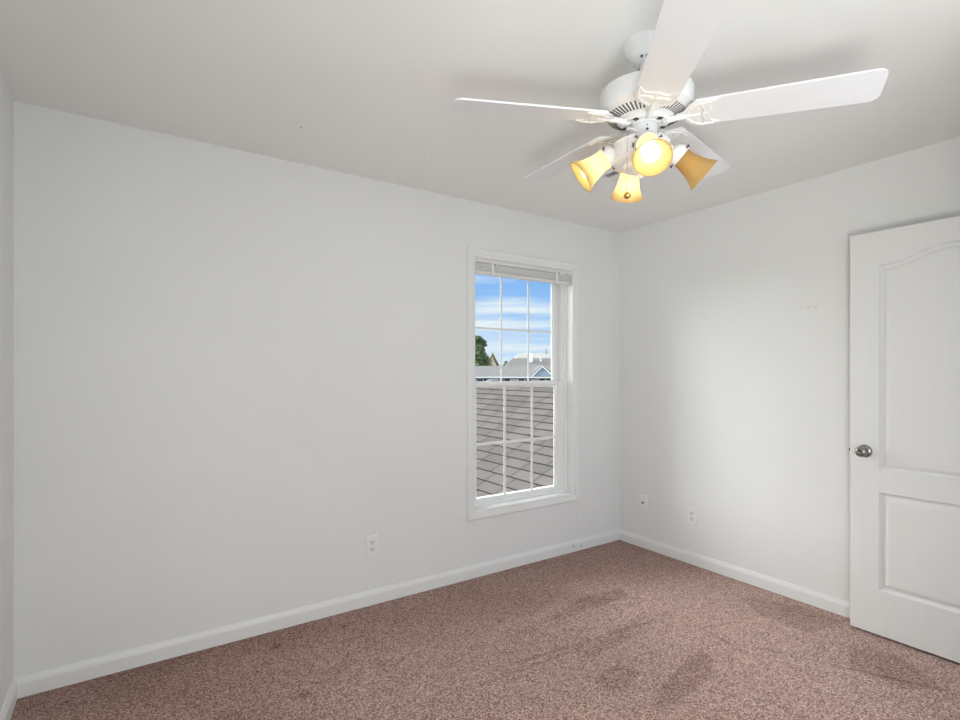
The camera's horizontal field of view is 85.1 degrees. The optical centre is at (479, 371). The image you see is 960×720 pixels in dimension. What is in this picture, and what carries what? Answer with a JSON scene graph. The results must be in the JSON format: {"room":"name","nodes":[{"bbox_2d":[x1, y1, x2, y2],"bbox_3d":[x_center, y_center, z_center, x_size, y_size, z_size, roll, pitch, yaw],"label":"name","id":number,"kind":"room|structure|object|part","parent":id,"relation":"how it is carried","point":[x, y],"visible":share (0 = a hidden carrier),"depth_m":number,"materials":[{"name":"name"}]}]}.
{"room":"empty bedroom","nodes":[
{"label":"empty bedroom","id":0,"kind":"room"},
{"bbox_2d":[0,70,13,712],"bbox_3d":[-0.886,0.137,0.509,0.130,2.490,3.836,0,0,-34],"label":"wall","id":1,"kind":"structure","parent":0,"point":[6,100],"depth_m":2.01,"materials":[{"name":"paint"}]},
{"bbox_2d":[0,678,16,719],"bbox_3d":[-0.939,1.291,0.716,0.014,0.082,3.436,0,0,-34],"label":"baseboard","id":2,"kind":"structure","parent":1,"relation":"attached to","point":[7,710],"depth_m":2.02,"materials":[{"name":"paint"}]},
{"bbox_2d":[14,101,618,677],"bbox_3d":[-0.442,0.137,3.219,3.897,2.490,0.160,0,0,-34],"label":"wall","id":3,"kind":"structure","parent":0,"point":[235,370],"depth_m":2.61,"materials":[{"name":"paint"}]},
{"bbox_2d":[14,529,618,698],"bbox_3d":[-0.394,1.291,3.147,3.637,0.082,0.014,0,0,-34],"label":"baseboard","id":4,"kind":"structure","parent":3,"relation":"attached to","point":[46,680],"depth_m":2.69,"materials":[{"name":"paint"}]},
{"bbox_2d":[366,534,377,556],"bbox_3d":[-0.618,0.996,2.999,0.070,0.115,0.008,0,0,-34],"label":"wall outlet","id":5,"kind":"object","parent":3,"relation":"attached to","point":[371,541],"visible":1,"depth_m":3.00,"materials":[{"name":"white plastic"}]},
{"bbox_2d":[467,246,578,520],"bbox_3d":[0.284,0.076,3.700,0.988,1.764,0.181,0,0,-34],"label":"window","id":6,"kind":"structure","parent":3,"relation":"in","point":[565,437],"depth_m":3.81,"materials":[{"name":"paint"}]},
{"bbox_2d":[475,277,551,380],"bbox_3d":[0.255,-0.302,3.748,0.689,0.732,0.007,0,0,-34],"label":"grille","id":7,"kind":"object","parent":6,"relation":"attached to","point":[488,328],"depth_m":3.81,"materials":[{"name":"white plastic"}]},
{"bbox_2d":[477,386,553,493],"bbox_3d":[0.266,0.478,3.706,0.694,0.748,0.007,0,0,-34],"label":"grille","id":8,"kind":"object","parent":6,"relation":"attached to","point":[532,491],"depth_m":3.73,"materials":[{"name":"white plastic"}]},
{"bbox_3d":[0.249,-0.302,3.752,0.800,0.819,0.032,0,0,-34],"label":"sash","id":9,"kind":"part","parent":6,"relation":"part of","materials":[{"name":"white plastic"}]},
{"bbox_3d":[0.272,0.471,3.717,0.806,0.810,0.032,0,0,-34],"label":"sash","id":10,"kind":"part","parent":6,"relation":"part of","materials":[{"name":"white plastic"}]},
{"bbox_3d":[0.278,0.892,3.708,0.812,0.016,0.052,0,0,-34],"label":"sill","id":11,"kind":"part","parent":6,"relation":"part of","materials":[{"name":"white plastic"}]},
{"bbox_3d":[0.262,0.076,3.731,0.872,1.648,0.105,0,0,-34],"label":"frame","id":12,"kind":"part","parent":6,"relation":"part of","materials":[{"name":"white plastic"}]},
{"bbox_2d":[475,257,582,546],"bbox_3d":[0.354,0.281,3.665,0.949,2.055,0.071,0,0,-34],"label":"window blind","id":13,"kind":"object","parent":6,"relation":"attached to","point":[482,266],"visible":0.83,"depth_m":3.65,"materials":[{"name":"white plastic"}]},
{"bbox_3d":[0.313,-0.656,3.656,0.848,0.024,0.026,0,0,-34],"label":"rail","id":14,"kind":"part","parent":13,"relation":"part of","materials":[{"name":"white plastic"}]},
{"bbox_3d":[0.647,0.282,3.836,0.100,1.990,0.013,0,0,-21],"label":"pull cord","id":15,"kind":"part","parent":13,"relation":"part of","materials":[{"name":"white plastic"}]},
{"bbox_3d":[0.686,0.290,3.861,0.171,2.005,0.013,0,0,-26],"label":"pull cord","id":16,"kind":"part","parent":13,"relation":"part of","materials":[{"name":"white plastic"}]},
{"bbox_2d":[0,0,959,232],"bbox_3d":[0.639,-1.168,1.617,3.897,0.120,3.966,0,0,-34],"label":"ceiling","id":17,"kind":"structure","parent":0,"point":[363,88],"depth_m":1.98,"materials":[{"name":"paint"}]},
{"bbox_2d":[600,168,620,180],"bbox_3d":[0.812,-1.102,2.846,0.150,0.012,0.330,0,0,-34],"label":"ceiling vent","id":18,"kind":"object","parent":17,"relation":"in","point":[611,174],"visible":0.3,"depth_m":2.93,"materials":[{"name":"white metal"}]},
{"bbox_2d":[451,0,888,202],"bbox_3d":[0.538,-0.837,1.738,1.263,0.542,1.252,0,0,0],"label":"ceiling fan","id":19,"kind":"object","parent":17,"relation":"hanging from","point":[640,104],"visible":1,"depth_m":1.65,"materials":[{"name":"white wood"}]},
{"bbox_3d":[0.162,-0.845,1.691,0.505,0.043,0.138,0,0,-11],"label":"blade","id":20,"kind":"part","parent":19,"relation":"part of","materials":[{"name":"white wood"}]},
{"bbox_3d":[0.364,-0.860,2.119,0.138,0.043,0.505,0,0,-29],"label":"blade","id":21,"kind":"part","parent":19,"relation":"part of","materials":[{"name":"white wood"}]},
{"bbox_3d":[0.380,-0.687,1.798,0.137,0.133,0.119,0,0,0],"label":"lamp shade","id":22,"kind":"part","parent":19,"relation":"part of","materials":[{"name":"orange glass"}]},
{"bbox_3d":[0.550,-0.690,1.946,0.120,0.137,0.134,0,0,0],"label":"lamp shade","id":23,"kind":"part","parent":19,"relation":"part of","materials":[{"name":"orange glass"}]},
{"bbox_2d":[626,127,637,131],"bbox_3d":[0.499,-0.796,1.718,0.058,0.016,0.010,0,0,-37],"label":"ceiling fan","id":24,"kind":"object","parent":19,"relation":"attached to","point":[633,129],"depth_m":1.72,"materials":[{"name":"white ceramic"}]},
{"bbox_3d":[0.530,-0.696,1.637,0.055,0.086,0.083,0,0,0],"label":"light bulb","id":25,"kind":"part","parent":19,"relation":"part of","materials":[{"name":"white glass"}]},
{"bbox_3d":[0.527,-0.682,1.623,0.120,0.137,0.136,0,0,0],"label":"lamp shade","id":26,"kind":"part","parent":19,"relation":"part of","materials":[{"name":"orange glass"}]},
{"bbox_3d":[0.506,-0.828,1.367,0.138,0.061,0.504,0,0,7],"label":"blade","id":27,"kind":"part","parent":19,"relation":"part of","materials":[{"name":"white wood"}]},
{"bbox_3d":[0.722,-0.682,1.757,0.137,0.135,0.120,0,0,0],"label":"lamp shade","id":28,"kind":"part","parent":19,"relation":"part of","materials":[{"name":"orange glass"}]},
{"bbox_3d":[0.834,-0.849,2.059,0.139,0.029,0.505,0,0,43],"label":"blade","id":29,"kind":"part","parent":19,"relation":"part of","materials":[{"name":"white wood"}]},
{"bbox_3d":[0.921,-0.830,1.594,0.505,0.052,0.139,0,0,25],"label":"blade","id":30,"kind":"part","parent":19,"relation":"part of","materials":[{"name":"white wood"}]},
{"bbox_2d":[10,540,959,719],"bbox_3d":[0.675,1.335,1.563,3.637,0.006,3.836,0,0,-34],"label":"floor","id":31,"kind":"structure","parent":0,"point":[615,630],"depth_m":2.42,"materials":[{"name":"carpet"}]},
{"bbox_2d":[619,137,959,601],"bbox_3d":[2.237,0.137,2.616,0.130,2.490,3.836,0,0,-34],"label":"wall","id":32,"kind":"structure","parent":0,"point":[734,316],"depth_m":3.27,"materials":[{"name":"paint"}]},
{"bbox_2d":[640,494,646,510],"bbox_3d":[1.235,0.992,3.969,0.018,0.115,0.070,0,0,-34],"label":"cable plate","id":33,"kind":"object","parent":32,"relation":"attached to","point":[643,498],"visible":1,"depth_m":3.97,"materials":[{"name":"white plastic"}]},
{"bbox_2d":[688,507,696,524],"bbox_3d":[1.471,0.999,3.628,0.008,0.115,0.070,0,0,-34],"label":"wall outlet","id":34,"kind":"object","parent":32,"relation":"attached to","point":[692,512],"visible":1,"depth_m":3.62,"materials":[{"name":"white plastic"}]},
{"bbox_2d":[619,529,849,617],"bbox_3d":[1.788,1.291,3.152,0.014,0.082,2.446,0,0,-34],"label":"baseboard","id":35,"kind":"structure","parent":32,"relation":"attached to","point":[826,602],"depth_m":3.31,"materials":[{"name":"paint"}]},
{"bbox_3d":[1.289,0.137,0.652,3.637,2.490,1.100,0,0,-34],"label":"wall","id":36,"kind":"structure","parent":0,"visible":0},
{"bbox_2d":[849,216,959,662],"bbox_3d":[2.152,0.306,2.392,0.112,2.028,0.827,0,0,-34],"label":"door","id":37,"kind":"structure","parent":36,"relation":"in","point":[904,448],"depth_m":2.54,"materials":[{"name":"paint"}]},
{"bbox_3d":[1.939,0.404,2.655,0.052,0.053,0.053,0,0,-34],"label":"knob","id":38,"kind":"part","parent":37,"relation":"part of","materials":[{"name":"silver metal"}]},
{"label":"outside","id":39,"kind":"structure","parent":0,"visible":0},
{"bbox_3d":[-52.902,4.382,123.138,350.000,0.300,256.664,0,0,-34],"label":"ground","id":40,"kind":"structure","parent":39,"visible":0},
{"bbox_2d":[475,335,492,365],"bbox_3d":[-0.185,0.507,45.987,3.025,7.470,3.242,0,0,-34],"label":"leafy tree","id":41,"kind":"object","parent":40,"relation":"on","point":[481,359],"visible":0.38,"depth_m":45.44,"materials":[{"name":"green plant"}]},
{"bbox_2d":[490,352,499,365],"bbox_3d":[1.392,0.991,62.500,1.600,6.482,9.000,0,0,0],"label":"house","id":42,"kind":"structure","parent":40,"relation":"on","point":[494,362],"depth_m":58.30,"materials":[{"name":"beige"}]},
{"bbox_2d":[475,365,550,380],"bbox_3d":[2.275,1.881,37.450,18.000,4.702,7.100,0,0,0],"label":"house","id":43,"kind":"structure","parent":40,"relation":"on","point":[539,372],"depth_m":34.64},
{"bbox_3d":[4.063,-0.085,34.060,1.280,0.690,0.160,0,0,0],"label":"rake trim","id":44,"kind":"part","parent":43,"relation":"part of","materials":[{"name":"white"}]},
{"bbox_2d":[477,379,552,496],"bbox_3d":[0.373,2.169,7.852,10.026,4.126,6.599,0,0,-34],"label":"roof","id":45,"kind":"object","parent":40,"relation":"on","point":[518,399],"visible":0.17,"depth_m":5.87,"materials":[{"name":"tile"}]},
{"bbox_2d":[504,353,550,365],"bbox_3d":[9.905,1.136,56.500,15.150,6.192,9.000,0,0,0],"label":"house","id":46,"kind":"structure","parent":40,"relation":"on","point":[514,361],"depth_m":54.60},
{"bbox_2d":[515,349,550,357],"bbox_3d":[12.208,0.591,69.000,16.150,7.282,10.000,0,0,0],"label":"house","id":47,"kind":"structure","parent":40,"relation":"on","point":[520,355],"depth_m":67.76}
]}

